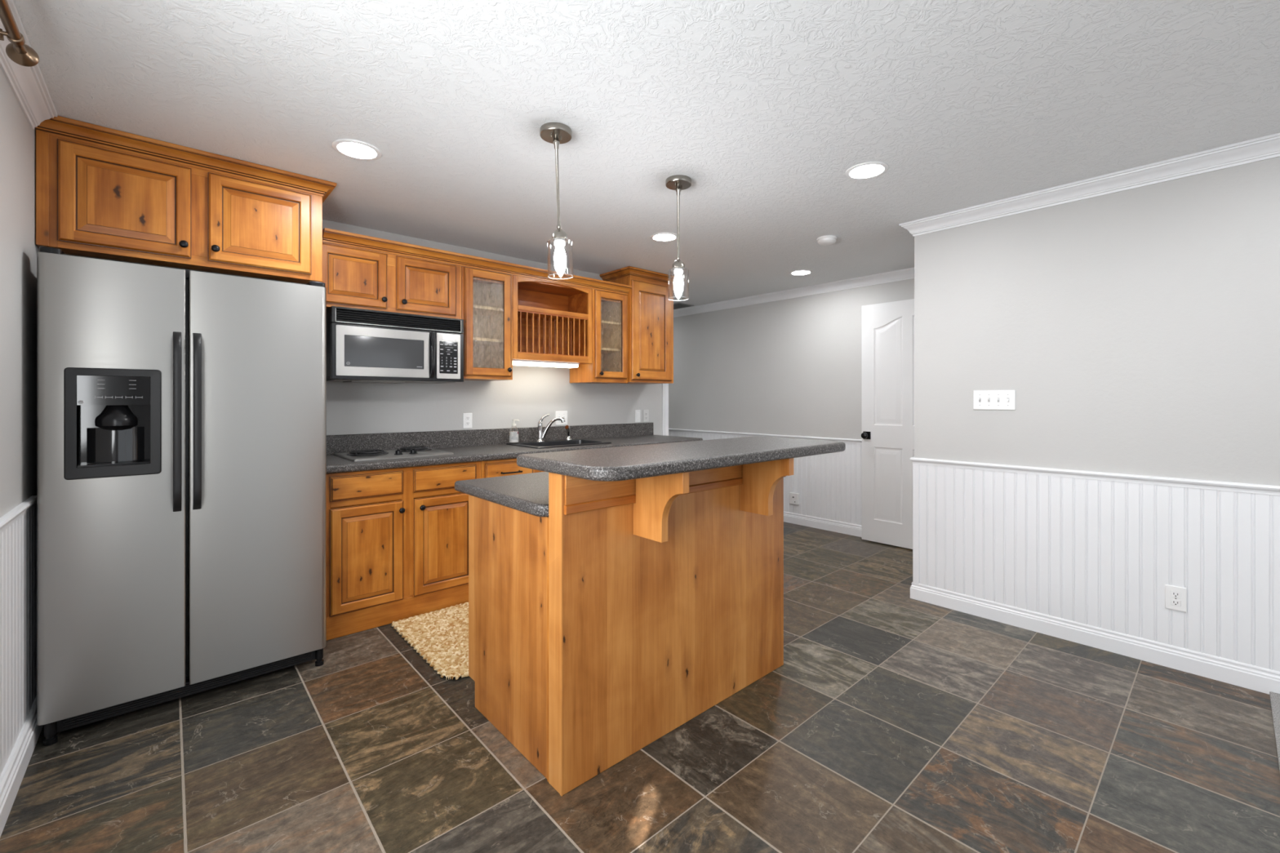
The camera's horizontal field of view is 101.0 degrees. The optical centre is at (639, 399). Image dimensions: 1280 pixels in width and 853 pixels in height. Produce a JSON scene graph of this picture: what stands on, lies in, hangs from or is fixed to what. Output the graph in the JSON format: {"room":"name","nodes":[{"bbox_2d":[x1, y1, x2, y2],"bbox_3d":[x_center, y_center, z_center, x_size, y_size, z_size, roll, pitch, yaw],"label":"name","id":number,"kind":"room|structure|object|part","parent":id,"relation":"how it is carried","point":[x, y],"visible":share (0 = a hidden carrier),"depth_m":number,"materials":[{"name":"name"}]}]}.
{"room":"kitchen","nodes":[
{"label":"kitchen","id":0,"kind":"room"},
{"bbox_2d":[0,66,39,517],"bbox_3d":[-0.336,0.073,-0.313,0.140,2.368,7.725,0,0,-42],"label":"wall","id":1,"kind":"structure","parent":0,"point":[19,249],"depth_m":1.82,"materials":[{"name":"white paint"}]},
{"bbox_2d":[0,502,36,776],"bbox_3d":[-0.082,0.784,-0.488,0.007,0.765,6.845,0,0,-42],"label":"wainscoting","id":2,"kind":"structure","parent":1,"relation":"attached to","point":[18,542],"depth_m":1.78,"materials":[{"name":"white paint"}]},
{"bbox_2d":[0,495,36,533],"bbox_3d":[-0.049,0.387,-0.515,0.020,0.040,6.799,0,0,-42],"label":"trim","id":3,"kind":"structure","parent":1,"relation":"attached to","point":[9,518],"depth_m":1.76,"materials":[{"name":"white paint"}]},
{"bbox_2d":[0,0,39,66],"bbox_3d":[-0.935,-0.944,0.553,0.120,0.070,2.374,0,0,-42],"label":"curtain rod","id":4,"kind":"object","parent":1,"relation":"attached to","point":[20,53],"visible":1,"depth_m":1.38,"materials":[{"name":"brown metal"}]},
{"bbox_3d":[-0.882,-0.948,0.538,0.025,0.025,2.282,0,0,-42],"label":"rod","id":5,"kind":"part","parent":4,"relation":"part of","materials":[{"name":"brown metal"}]},
{"bbox_2d":[0,696,43,837],"bbox_3d":[-0.084,1.204,-0.466,0.025,0.105,6.919,0,0,-42],"label":"baseboard","id":6,"kind":"structure","parent":1,"relation":"attached to","point":[13,773],"depth_m":1.72,"materials":[{"name":"white paint"}]},
{"bbox_2d":[0,0,57,129],"bbox_3d":[-0.030,-1.071,-0.501,0.067,0.080,6.795,0,0,-42],"label":"trim","id":7,"kind":"structure","parent":1,"relation":"attached to","point":[28,85],"depth_m":1.80,"materials":[{"name":"white paint"}]},
{"bbox_2d":[322,219,662,435],"bbox_3d":[-1.349,0.073,3.880,4.215,2.368,0.120,0,0,-42],"label":"wall","id":8,"kind":"structure","parent":0,"point":[533,393],"depth_m":3.96,"materials":[{"name":"white paint"}]},
{"bbox_2d":[35,115,336,284],"bbox_3d":[-2.164,-0.857,2.616,1.028,0.504,0.677,0,0,-42],"label":"upper cabinet","id":9,"kind":"object","parent":8,"relation":"attached to","point":[102,192],"visible":0.98,"depth_m":2.31,"materials":[{"name":"orange wood"}]},
{"bbox_3d":[-2.158,-0.832,2.226,0.405,0.403,0.020,0,0,-42],"label":"door","id":10,"kind":"part","parent":9,"relation":"part of","materials":[{"name":"orange wood"}]},
{"bbox_3d":[-2.010,-0.683,2.325,0.032,0.032,0.032,0,0,-42],"label":"knob","id":11,"kind":"part","parent":9,"relation":"part of","materials":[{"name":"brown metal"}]},
{"bbox_3d":[-2.164,-1.076,2.616,1.028,0.066,0.676,0,0,-42],"label":"crown molding","id":12,"kind":"part","parent":9,"relation":"part of","materials":[{"name":"orange wood"}]},
{"bbox_3d":[-1.928,-0.685,2.398,0.032,0.032,0.032,0,0,-42],"label":"knob","id":13,"kind":"part","parent":9,"relation":"part of","materials":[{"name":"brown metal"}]},
{"bbox_3d":[-1.813,-0.832,2.534,0.406,0.402,0.020,0,0,-42],"label":"door","id":14,"kind":"part","parent":9,"relation":"part of","materials":[{"name":"orange wood"}]},
{"bbox_2d":[321,242,461,319],"bbox_3d":[-1.597,-0.706,3.322,0.855,0.361,0.379,0,0,-42],"label":"upper cabinet","id":15,"kind":"object","parent":8,"relation":"attached to","point":[354,277],"visible":0.77,"depth_m":3.21,"materials":[{"name":"orange wood"}]},
{"bbox_3d":[-1.663,-0.711,3.064,0.364,0.332,0.020,0,0,-42],"label":"door","id":16,"kind":"part","parent":15,"relation":"part of","materials":[{"name":"orange wood"}]},
{"bbox_3d":[-1.527,-0.597,3.152,0.032,0.032,0.032,0,0,-42],"label":"knob","id":17,"kind":"part","parent":15,"relation":"part of","materials":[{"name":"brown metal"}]},
{"bbox_2d":[326,306,463,383],"bbox_3d":[-1.549,-0.313,3.318,0.758,0.419,0.450,0,0,-42],"label":"microwave","id":18,"kind":"object","parent":15,"relation":"attached to","point":[363,345],"visible":0.99,"depth_m":3.15,"materials":[{"name":"silver metal"}]},
{"bbox_3d":[-1.510,-0.272,3.136,0.574,0.313,0.033,0,0,-42],"label":"door","id":19,"kind":"part","parent":18,"relation":"part of","materials":[{"name":"silver metal"}]},
{"bbox_3d":[-1.504,-0.276,3.116,0.515,0.282,0.004,0,0,-42],"label":"steel frame","id":20,"kind":"part","parent":18,"relation":"part of","materials":[{"name":"silver metal"}]},
{"bbox_3d":[-1.578,-0.114,3.351,0.698,0.021,0.325,0,0,-42],"label":"underside panel","id":21,"kind":"part","parent":18,"relation":"part of","materials":[{"name":"grey"}]},
{"bbox_3d":[-1.430,-0.473,3.184,0.722,0.077,0.002,0,0,-42],"label":"vent trim","id":22,"kind":"part","parent":18,"relation":"part of","materials":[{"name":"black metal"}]},
{"bbox_3d":[-1.289,-0.278,3.284,0.027,0.286,0.053,0,0,-42],"label":"handle","id":23,"kind":"part","parent":18,"relation":"part of","materials":[{"name":"black plastic"}]},
{"bbox_3d":[-1.226,-0.272,3.389,0.182,0.313,0.033,0,0,-42],"label":"control panel","id":24,"kind":"part","parent":18,"relation":"part of","materials":[{"name":"black plastic"}]},
{"bbox_3d":[-1.442,-0.597,3.228,0.032,0.032,0.032,0,0,-42],"label":"knob","id":25,"kind":"part","parent":15,"relation":"part of","materials":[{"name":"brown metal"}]},
{"bbox_3d":[-1.348,-0.712,3.346,0.373,0.330,0.020,0,0,-42],"label":"door","id":26,"kind":"part","parent":15,"relation":"part of","materials":[{"name":"orange wood"}]},
{"bbox_2d":[322,227,631,294],"bbox_3d":[-0.926,-0.920,3.700,2.256,0.066,0.054,0,0,-42],"label":"crown molding","id":27,"kind":"structure","parent":15,"relation":"attached to","point":[329,235],"depth_m":3.46,"materials":[{"name":"orange wood"}]},
{"bbox_2d":[462,413,471,428],"bbox_3d":[-1.264,0.155,3.871,0.070,0.112,0.008,0,0,-42],"label":"electrical outlet","id":28,"kind":"object","parent":8,"relation":"attached to","point":[467,417],"visible":1,"depth_m":3.87,"materials":[{"name":"white plastic"}]},
{"bbox_2d":[465,421,470,425],"bbox_3d":[-1.262,0.174,3.869,0.033,0.029,0.002,0,0,-42],"label":"receptacle","id":29,"kind":"object","parent":28,"relation":"attached to","point":[467,423],"depth_m":3.87,"materials":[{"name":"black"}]},
{"bbox_2d":[461,266,512,381],"bbox_3d":[-1.137,-0.513,3.732,0.374,0.746,0.378,0,0,-42],"label":"upper cabinet","id":30,"kind":"object","parent":8,"relation":"attached to","point":[486,296],"visible":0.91,"depth_m":3.71,"materials":[{"name":"orange wood"}]},
{"bbox_2d":[473,337,502,345],"bbox_3d":[-1.162,-0.414,3.760,0.334,0.018,0.281,0,0,-42],"label":"shelf","id":31,"kind":"object","parent":30,"relation":"attached to","point":[477,341],"depth_m":3.75,"materials":[{"name":"beige wood"}]},
{"bbox_2d":[473,305,502,315],"bbox_3d":[-1.162,-0.636,3.760,0.334,0.018,0.281,0,0,-42],"label":"shelf","id":32,"kind":"object","parent":30,"relation":"attached to","point":[478,310],"depth_m":3.76,"materials":[{"name":"beige wood"}]},
{"bbox_2d":[326,422,653,454],"bbox_3d":[-0.955,0.303,4.137,2.899,0.163,0.018,0,0,-42],"label":"backsplash","id":33,"kind":"structure","parent":8,"relation":"attached to","point":[469,437],"depth_m":3.86,"materials":[{"name":"stone"}]},
{"bbox_2d":[512,275,592,364],"bbox_3d":[-0.750,-0.588,4.111,0.703,0.597,0.328,0,0,-42],"label":"plate rack","id":34,"kind":"object","parent":8,"relation":"attached to","point":[553,322],"visible":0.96,"depth_m":4.17,"materials":[{"name":"orange wood"}]},
{"bbox_2d":[512,359,579,368],"bbox_3d":[-0.750,-0.272,4.043,0.605,0.034,0.125,0,0,-42],"label":"light","id":35,"kind":"object","parent":34,"relation":"attached to","point":[515,362],"visible":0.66,"depth_m":4.00,"materials":[{"name":"white plastic"}]},
{"bbox_3d":[-0.650,-0.490,3.996,0.622,0.310,0.014,0,0,-42],"label":"rack rail","id":36,"kind":"part","parent":34,"relation":"part of","materials":[{"name":"brown wood"}]},
{"bbox_2d":[517,305,588,322],"bbox_3d":[-0.748,-0.661,4.106,0.622,0.032,0.317,0,0,-42],"label":"shelf","id":37,"kind":"object","parent":34,"relation":"attached to","point":[525,310],"depth_m":4.07,"materials":[{"name":"orange wood"}]},
{"bbox_2d":[555,411,567,425],"bbox_3d":[-0.652,0.155,4.410,0.116,0.116,0.018,0,0,-42],"label":"light switch","id":38,"kind":"object","parent":8,"relation":"attached to","point":[558,414],"visible":0.75,"depth_m":4.41,"materials":[{"name":"white plastic"}]},
{"bbox_2d":[569,288,627,383],"bbox_3d":[-0.332,-0.513,4.451,0.370,0.746,0.378,0,0,-42],"label":"upper cabinet","id":39,"kind":"object","parent":8,"relation":"attached to","point":[609,365],"visible":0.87,"depth_m":4.42,"materials":[{"name":"orange wood"}]},
{"bbox_3d":[-0.247,-0.513,4.355,0.370,0.746,0.020,0,0,-42],"label":"frame","id":40,"kind":"part","parent":39,"relation":"part of","materials":[{"name":"orange wood"}]},
{"bbox_3d":[-0.234,-0.527,4.340,0.338,0.708,0.020,0,0,-42],"label":"door","id":41,"kind":"part","parent":39,"relation":"part of","materials":[{"name":"orange wood"}]},
{"bbox_2d":[600,347,621,353],"bbox_3d":[-0.357,-0.416,4.479,0.330,0.018,0.281,0,0,-42],"label":"shelf","id":42,"kind":"object","parent":39,"relation":"attached to","point":[603,350],"depth_m":4.47,"materials":[{"name":"beige wood"}]},
{"bbox_2d":[600,320,621,328],"bbox_3d":[-0.357,-0.640,4.479,0.330,0.018,0.281,0,0,-42],"label":"shelf","id":43,"kind":"object","parent":39,"relation":"attached to","point":[604,324],"depth_m":4.49,"materials":[{"name":"beige wood"}]},
{"bbox_2d":[599,266,675,384],"bbox_3d":[0.011,-0.627,4.739,0.629,0.960,0.407,0,0,-42],"label":"upper cabinet","id":44,"kind":"object","parent":8,"relation":"attached to","point":[650,305],"visible":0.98,"depth_m":4.58,"materials":[{"name":"orange wood"}]},
{"bbox_3d":[0.011,-1.074,4.738,0.629,0.066,0.406,0,0,-42],"label":"crown molding","id":45,"kind":"part","parent":44,"relation":"part of","materials":[{"name":"orange wood"}]},
{"bbox_3d":[0.103,-0.621,4.635,0.521,0.948,0.020,0,0,-42],"label":"frame","id":46,"kind":"part","parent":44,"relation":"part of","materials":[{"name":"orange wood"}]},
{"bbox_3d":[0.106,-0.589,4.610,0.476,0.844,0.020,0,0,-42],"label":"door","id":47,"kind":"part","parent":44,"relation":"part of","materials":[{"name":"orange wood"}]},
{"bbox_2d":[635,409,639,422],"bbox_3d":[-0.021,0.157,4.980,0.066,0.116,0.009,0,0,-42],"label":"light switch","id":48,"kind":"object","parent":8,"relation":"attached to","point":[637,411],"visible":1,"depth_m":4.97,"materials":[{"name":"white plastic"}]},
{"bbox_2d":[643,409,648,422],"bbox_3d":[0.057,0.157,5.050,0.072,0.116,0.008,0,0,-42],"label":"electrical outlet","id":49,"kind":"object","parent":8,"relation":"attached to","point":[646,412],"visible":1,"depth_m":5.05,"materials":[{"name":"grey plastic"}]},
{"bbox_2d":[662,383,668,435],"bbox_3d":[0.217,0.073,5.251,0.072,2.368,0.122,0,0,-42],"label":"trim","id":50,"kind":"structure","parent":8,"relation":"attached to","point":[664,386],"depth_m":5.20,"materials":[{"name":"white paint"}]},
{"bbox_2d":[0,521,1279,852],"bbox_3d":[0.818,1.317,2.216,5.740,0.120,10.660,0,0,-42],"label":"floor","id":51,"kind":"structure","parent":0,"point":[890,721],"depth_m":1.85,"materials":[{"name":"tile"}]},
{"bbox_2d":[36,246,326,746],"bbox_3d":[-2.078,0.350,2.481,0.914,1.811,0.886,0,0,-42],"label":"refrigerator","id":52,"kind":"object","parent":51,"relation":"on","point":[181,413],"visible":1,"depth_m":2.12,"materials":[{"name":"silver metal"}]},
{"bbox_3d":[-2.035,0.321,2.052,0.406,1.702,0.075,0,0,-42],"label":"door","id":53,"kind":"part","parent":52,"relation":"part of","materials":[{"name":"silver metal"}]},
{"bbox_3d":[-2.020,-0.034,2.032,0.199,0.110,0.034,0,0,-42],"label":"control panel","id":54,"kind":"part","parent":52,"relation":"part of","materials":[{"name":"black plastic"}]},
{"bbox_3d":[-2.044,0.176,2.059,0.160,0.135,0.018,0,0,-42],"label":"plate","id":55,"kind":"part","parent":52,"relation":"part of","materials":[{"name":"black"}]},
{"bbox_3d":[-1.859,0.090,2.121,0.026,0.728,0.056,0,0,-42],"label":"handle","id":56,"kind":"part","parent":52,"relation":"part of","materials":[{"name":"black plastic"}]},
{"bbox_3d":[-1.907,-0.526,2.283,0.785,0.034,0.150,0,0,-42],"label":"trim","id":57,"kind":"part","parent":52,"relation":"part of","materials":[{"name":"black plastic"}]},
{"bbox_3d":[-1.813,0.090,2.162,0.026,0.728,0.056,0,0,-42],"label":"handle","id":58,"kind":"part","parent":52,"relation":"part of","materials":[{"name":"black plastic"}]},
{"bbox_3d":[-1.690,0.321,2.360,0.496,1.702,0.075,0,0,-42],"label":"door","id":59,"kind":"part","parent":52,"relation":"part of","materials":[{"name":"silver metal"}]},
{"bbox_2d":[326,461,481,640],"bbox_3d":[-1.501,0.823,3.229,0.870,0.868,0.642,0,0,-42],"label":"base cabinet","id":60,"kind":"object","parent":51,"relation":"on","point":[397,539],"visible":0.72,"depth_m":2.96,"materials":[{"name":"orange wood"}]},
{"bbox_3d":[-1.480,0.469,2.873,0.366,0.131,0.020,0,0,-42],"label":"drawer","id":61,"kind":"part","parent":60,"relation":"part of","materials":[{"name":"orange wood"}]},
{"bbox_3d":[-1.480,0.853,2.873,0.366,0.560,0.020,0,0,-42],"label":"door","id":62,"kind":"part","parent":60,"relation":"part of","materials":[{"name":"orange wood"}]},
{"bbox_3d":[-1.338,0.623,2.965,0.032,0.032,0.032,0,0,-42],"label":"knob","id":63,"kind":"part","parent":60,"relation":"part of","materials":[{"name":"brown metal"}]},
{"bbox_3d":[-1.253,0.623,3.041,0.032,0.032,0.032,0,0,-42],"label":"knob","id":64,"kind":"part","parent":60,"relation":"part of","materials":[{"name":"brown metal"}]},
{"bbox_3d":[-1.159,0.853,3.159,0.377,0.560,0.020,0,0,-42],"label":"door","id":65,"kind":"part","parent":60,"relation":"part of","materials":[{"name":"orange wood"}]},
{"bbox_3d":[-1.160,0.469,3.158,0.379,0.131,0.020,0,0,-42],"label":"drawer","id":66,"kind":"part","parent":60,"relation":"part of","materials":[{"name":"orange wood"}]},
{"bbox_2d":[326,422,702,474],"bbox_3d":[-0.744,0.303,3.917,2.920,0.163,0.628,0,0,-42],"label":"countertop","id":67,"kind":"structure","parent":60,"relation":"on","point":[490,444],"depth_m":3.68,"materials":[{"name":"stone"}]},
{"bbox_2d":[333,446,453,461],"bbox_3d":[-1.520,0.321,3.263,0.563,0.040,0.473,0,0,-42],"label":"cooktop","id":68,"kind":"object","parent":67,"relation":"in","point":[406,451],"visible":1,"depth_m":3.18,"materials":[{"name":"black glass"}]},
{"bbox_3d":[-1.458,0.316,3.187,0.048,0.030,0.048,0,0,-42],"label":"knob","id":69,"kind":"part","parent":68,"relation":"part of","materials":[{"name":"black plastic"}]},
{"bbox_3d":[-1.395,0.316,3.249,0.048,0.030,0.048,0,0,-42],"label":"knob","id":70,"kind":"part","parent":68,"relation":"part of","materials":[{"name":"black plastic"}]},
{"bbox_2d":[535,413,565,441],"bbox_3d":[-0.711,0.223,4.189,0.233,0.216,0.072,0,0,-19],"label":"faucet","id":71,"kind":"object","parent":67,"relation":"on","point":[541,434],"visible":1,"depth_m":4.16,"materials":[{"name":"silver metal"}]},
{"bbox_3d":[-0.758,0.152,4.171,0.085,0.075,0.026,0,0,-15],"label":"lever","id":72,"kind":"part","parent":71,"relation":"part of","materials":[{"name":"silver metal"}]},
{"bbox_3d":[-0.704,0.224,4.182,0.157,0.165,0.030,0,0,-13],"label":"spout","id":73,"kind":"part","parent":71,"relation":"part of","materials":[{"name":"silver metal"}]},
{"bbox_2d":[506,439,611,448],"bbox_3d":[-0.620,0.419,4.066,0.670,0.175,0.485,0,0,-42],"label":"sink","id":74,"kind":"object","parent":67,"relation":"in","point":[551,443],"visible":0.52,"depth_m":4.12,"materials":[{"name":"black"}]},
{"bbox_2d":[509,419,519,442],"bbox_3d":[-0.953,0.240,4.000,0.072,0.181,0.066,0,0,-42],"label":"soap bottle","id":75,"kind":"object","parent":74,"relation":"on","point":[513,435],"visible":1,"depth_m":3.97,"materials":[{"name":"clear plastic"}]},
{"bbox_2d":[564,425,572,439],"bbox_3d":[-0.591,0.270,4.339,0.066,0.121,0.058,0,0,-42],"label":"sprayer","id":76,"kind":"object","parent":74,"relation":"on","point":[566,427],"visible":1,"depth_m":4.33,"materials":[{"name":"silver metal"}]},
{"bbox_2d":[391,602,468,679],"bbox_3d":[-0.577,1.246,3.122,1.468,0.017,0.827,0,0,-42],"label":"rug","id":77,"kind":"object","parent":51,"relation":"on","point":[441,637],"visible":0.2,"depth_m":2.76,"materials":[{"name":"fabric"}]},
{"bbox_2d":[481,457,534,478],"bbox_3d":[-1.034,0.823,3.646,0.380,0.868,0.642,0,0,-42],"label":"base cabinet","id":78,"kind":"object","parent":51,"relation":"on","point":[497,468],"visible":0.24,"depth_m":3.39,"materials":[{"name":"orange wood"}]},
{"bbox_3d":[-0.830,0.472,3.419,0.141,0.015,0.030,0,0,-42],"label":"pull handle","id":79,"kind":"part","parent":78,"relation":"part of","materials":[{"name":"brown metal"}]},
{"bbox_2d":[468,457,793,796],"bbox_3d":[0.044,0.744,2.277,1.244,1.023,1.002,0,0,-42],"label":"kitchen island","id":80,"kind":"object","parent":51,"relation":"on","point":[601,625],"visible":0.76,"depth_m":1.92,"materials":[{"name":"brown wood"}]},
{"bbox_2d":[454,471,548,516],"bbox_3d":[-0.074,0.367,2.409,1.292,0.043,0.714,0,0,-42],"label":"island countertop","id":81,"kind":"structure","parent":80,"relation":"on","point":[528,493],"depth_m":2.05,"materials":[{"name":"stone"}]},
{"bbox_3d":[-0.300,0.823,1.734,0.003,0.865,0.011,0,0,-42],"label":"post trim","id":82,"kind":"part","parent":80,"relation":"part of","materials":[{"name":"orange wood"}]},
{"bbox_3d":[-0.272,0.744,1.700,0.005,1.023,0.078,0,0,-42],"label":"corner post","id":83,"kind":"part","parent":80,"relation":"part of","materials":[{"name":"brown wood"}]},
{"bbox_2d":[516,435,845,481],"bbox_3d":[0.256,0.211,2.109,1.404,0.042,0.514,0,0,-42],"label":"island countertop","id":84,"kind":"structure","parent":80,"relation":"on","point":[639,461],"depth_m":1.82,"materials":[{"name":"laminate"}]},
{"bbox_2d":[1269,691,1279,770],"bbox_3d":[3.412,1.249,0.492,1.275,0.014,3.593,0,0,-42],"label":"carpet","id":85,"kind":"object","parent":51,"relation":"on","point":[1274,697],"visible":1,"depth_m":2.07,"materials":[{"name":"grey carpet"}]},
{"bbox_2d":[13,0,1279,310],"bbox_3d":[0.773,-1.161,2.397,5.405,0.100,10.290,0,0,-42],"label":"ceiling","id":86,"kind":"structure","parent":0,"point":[766,106],"depth_m":2.00,"materials":[{"name":"white paint"}]},
{"bbox_2d":[331,138,382,160],"bbox_3d":[-1.257,-1.108,2.347,0.196,0.006,0.196,0,0,-42],"label":"recessed light","id":87,"kind":"object","parent":86,"relation":"in","point":[353,148],"visible":1,"depth_m":2.34,"materials":[{"name":"white plastic"}]},
{"bbox_2d":[539,122,573,279],"bbox_3d":[-0.343,-0.810,2.181,0.141,0.602,0.131,0,0,-42],"label":"pendant light","id":88,"kind":"object","parent":86,"relation":"hanging from","point":[555,133],"visible":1,"depth_m":2.17,"materials":[{"name":"silver metal"}]},
{"bbox_3d":[-0.341,-0.895,2.183,0.051,0.376,0.028,-3,2,-42],"label":"rod","id":89,"kind":"part","parent":88,"relation":"part of","materials":[{"name":"silver metal"}]},
{"bbox_3d":[-0.332,-0.578,2.191,0.051,0.106,0.051,-3,2,-42],"label":"bulb","id":90,"kind":"part","parent":88,"relation":"part of","materials":[{"name":"white glass"}]},
{"bbox_2d":[649,232,677,241],"bbox_3d":[0.167,-1.108,3.605,0.196,0.006,0.196,0,0,-42],"label":"recessed light","id":91,"kind":"object","parent":86,"relation":"in","point":[659,237],"visible":0.97,"depth_m":3.60,"materials":[{"name":"white plastic"}]},
{"bbox_2d":[665,174,691,300],"bbox_3d":[0.195,-0.810,2.673,0.131,0.601,0.131,0,0,-42],"label":"pendant light","id":92,"kind":"object","parent":86,"relation":"hanging from","point":[677,183],"visible":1,"depth_m":2.66,"materials":[{"name":"silver metal"}]},
{"bbox_3d":[0.195,-0.578,2.673,0.051,0.106,0.051,0,0,-42],"label":"bulb","id":93,"kind":"part","parent":92,"relation":"part of","materials":[{"name":"white glass"}]},
{"bbox_3d":[0.195,-0.895,2.673,0.028,0.376,0.046,0,0,20],"label":"rod","id":94,"kind":"part","parent":92,"relation":"part of","materials":[{"name":"silver metal"}]},
{"bbox_2d":[673,302,694,309],"bbox_3d":[0.399,-1.107,6.299,0.265,0.008,0.430,0,0,-42],"label":"ceiling vent","id":95,"kind":"object","parent":86,"relation":"in","point":[677,305],"visible":0.47,"depth_m":6.22,"materials":[{"name":"grey metal"}]},
{"bbox_2d":[789,269,813,275],"bbox_3d":[1.406,-1.108,4.612,0.196,0.006,0.196,0,0,-42],"label":"recessed light","id":96,"kind":"object","parent":86,"relation":"in","point":[802,272],"visible":1,"depth_m":4.59,"materials":[{"name":"white plastic"}]},
{"bbox_2d":[816,235,837,245],"bbox_3d":[1.286,-1.090,3.633,0.134,0.042,0.134,0,0,-42],"label":"smoke detector","id":97,"kind":"object","parent":86,"relation":"attached to","point":[826,240],"visible":1,"depth_m":3.59,"materials":[{"name":"white plastic"}]},
{"bbox_2d":[844,161,888,179],"bbox_3d":[1.099,-1.108,2.561,0.196,0.006,0.196,0,0,-42],"label":"recessed light","id":98,"kind":"object","parent":86,"relation":"in","point":[869,170],"visible":1,"depth_m":2.55,"materials":[{"name":"white plastic"}]},
{"bbox_2d":[668,278,914,439],"bbox_3d":[1.090,0.073,5.995,0.140,2.368,5.105,0,0,-42],"label":"wall","id":99,"kind":"structure","parent":0,"point":[793,366],"depth_m":5.48,"materials":[{"name":"white paint"}]},
{"bbox_2d":[668,431,862,525],"bbox_3d":[0.992,0.784,5.994,0.007,0.765,4.935,0,0,-42],"label":"wainscoting","id":100,"kind":"structure","parent":99,"relation":"attached to","point":[828,486],"depth_m":5.08,"materials":[{"name":"white paint"}]},
{"bbox_2d":[668,428,862,444],"bbox_3d":[0.986,0.387,5.991,0.020,0.040,4.952,0,0,-42],"label":"trim","id":101,"kind":"structure","parent":99,"relation":"attached to","point":[704,432],"depth_m":5.64,"materials":[{"name":"white paint"}]},
{"bbox_2d":[673,266,914,317],"bbox_3d":[0.968,-1.071,5.975,0.067,0.080,4.952,0,0,-42],"label":"trim","id":102,"kind":"structure","parent":99,"relation":"attached to","point":[906,273],"depth_m":5.23,"materials":[{"name":"white paint"}]},
{"bbox_2d":[789,492,799,505],"bbox_3d":[1.560,1.003,5.335,0.024,0.115,0.100,0,0,-42],"label":"electrical outlet","id":103,"kind":"object","parent":99,"relation":"attached to","point":[793,497],"visible":1,"depth_m":5.32,"materials":[{"name":"white plastic"}]},
{"bbox_2d":[783,511,862,537],"bbox_3d":[0.987,1.204,5.990,0.020,0.105,4.955,0,0,-42],"label":"baseboard","id":104,"kind":"structure","parent":99,"relation":"attached to","point":[842,527],"depth_m":5.09,"materials":[{"name":"white paint"}]},
{"bbox_2d":[861,298,914,549],"bbox_3d":[2.231,0.205,4.403,0.098,2.080,0.793,0,0,-42],"label":"door","id":105,"kind":"structure","parent":99,"relation":"in","point":[887,435],"depth_m":4.53,"materials":[{"name":"white paint"}]},
{"bbox_3d":[1.986,0.317,4.651,0.063,0.068,0.064,0,0,-42],"label":"knob","id":106,"kind":"part","parent":105,"relation":"part of","materials":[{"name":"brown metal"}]},
{"bbox_2d":[914,156,1279,485],"bbox_3d":[3.513,0.073,1.435,0.120,2.368,5.205,0,0,-42],"label":"wall","id":107,"kind":"structure","parent":0,"point":[1136,331],"depth_m":2.63,"materials":[{"name":"white paint"}]},
{"bbox_2d":[912,463,919,584],"bbox_3d":[1.746,0.782,3.330,0.030,0.750,0.036,0,0,-42],"label":"trim","id":108,"kind":"structure","parent":107,"relation":"attached to","point":[915,467],"depth_m":3.32,"materials":[{"name":"white paint"}]},
{"bbox_2d":[973,390,1015,409],"bbox_3d":[2.017,0.003,3.006,0.018,0.109,0.203,0,0,-42],"label":"light switch","id":109,"kind":"object","parent":107,"relation":"attached to","point":[982,399],"visible":1,"depth_m":3.00,"materials":[{"name":"white plastic"}]},
{"bbox_2d":[898,132,1279,236],"bbox_3d":[3.423,-1.071,1.481,0.182,0.080,5.151,0,0,-42],"label":"trim","id":110,"kind":"structure","parent":107,"relation":"attached to","point":[1267,147],"depth_m":2.61,"materials":[{"name":"white paint"}]},
{"bbox_2d":[909,457,1279,495],"bbox_3d":[3.450,0.387,1.474,0.120,0.040,5.104,0,0,-42],"label":"trim","id":111,"kind":"structure","parent":107,"relation":"attached to","point":[1152,480],"depth_m":2.62,"materials":[{"name":"white paint"}]},
{"bbox_2d":[910,582,1279,694],"bbox_3d":[3.459,1.204,1.482,0.137,0.105,5.104,0,0,-42],"label":"baseboard","id":112,"kind":"structure","parent":107,"relation":"attached to","point":[1254,677],"depth_m":2.62,"materials":[{"name":"white paint"}]},
{"bbox_2d":[919,464,1279,671],"bbox_3d":[3.419,0.784,1.445,0.007,0.765,5.065,0,0,-42],"label":"wainscoting","id":113,"kind":"structure","parent":107,"relation":"attached to","point":[1100,553],"depth_m":2.62,"materials":[{"name":"white paint"}]},
{"bbox_2d":[1164,584,1186,612],"bbox_3d":[2.500,0.928,2.463,0.008,0.112,0.072,0,0,-42],"label":"electrical outlet","id":114,"kind":"object","parent":107,"relation":"attached to","point":[1175,597],"visible":1,"depth_m":2.46,"materials":[{"name":"white plastic"}]},
{"bbox_2d":[1170,590,1180,598],"bbox_3d":[2.498,0.908,2.461,0.002,0.029,0.033,0,0,-42],"label":"receptacle","id":115,"kind":"object","parent":114,"relation":"attached to","point":[1174,593],"depth_m":2.46,"materials":[{"name":"white plastic"}]},
{"bbox_2d":[1170,598,1180,606],"bbox_3d":[2.498,0.947,2.461,0.002,0.029,0.033,0,0,-42],"label":"receptacle","id":116,"kind":"object","parent":114,"relation":"attached to","point":[1174,602],"depth_m":2.46,"materials":[{"name":"white plastic"}]}
]}

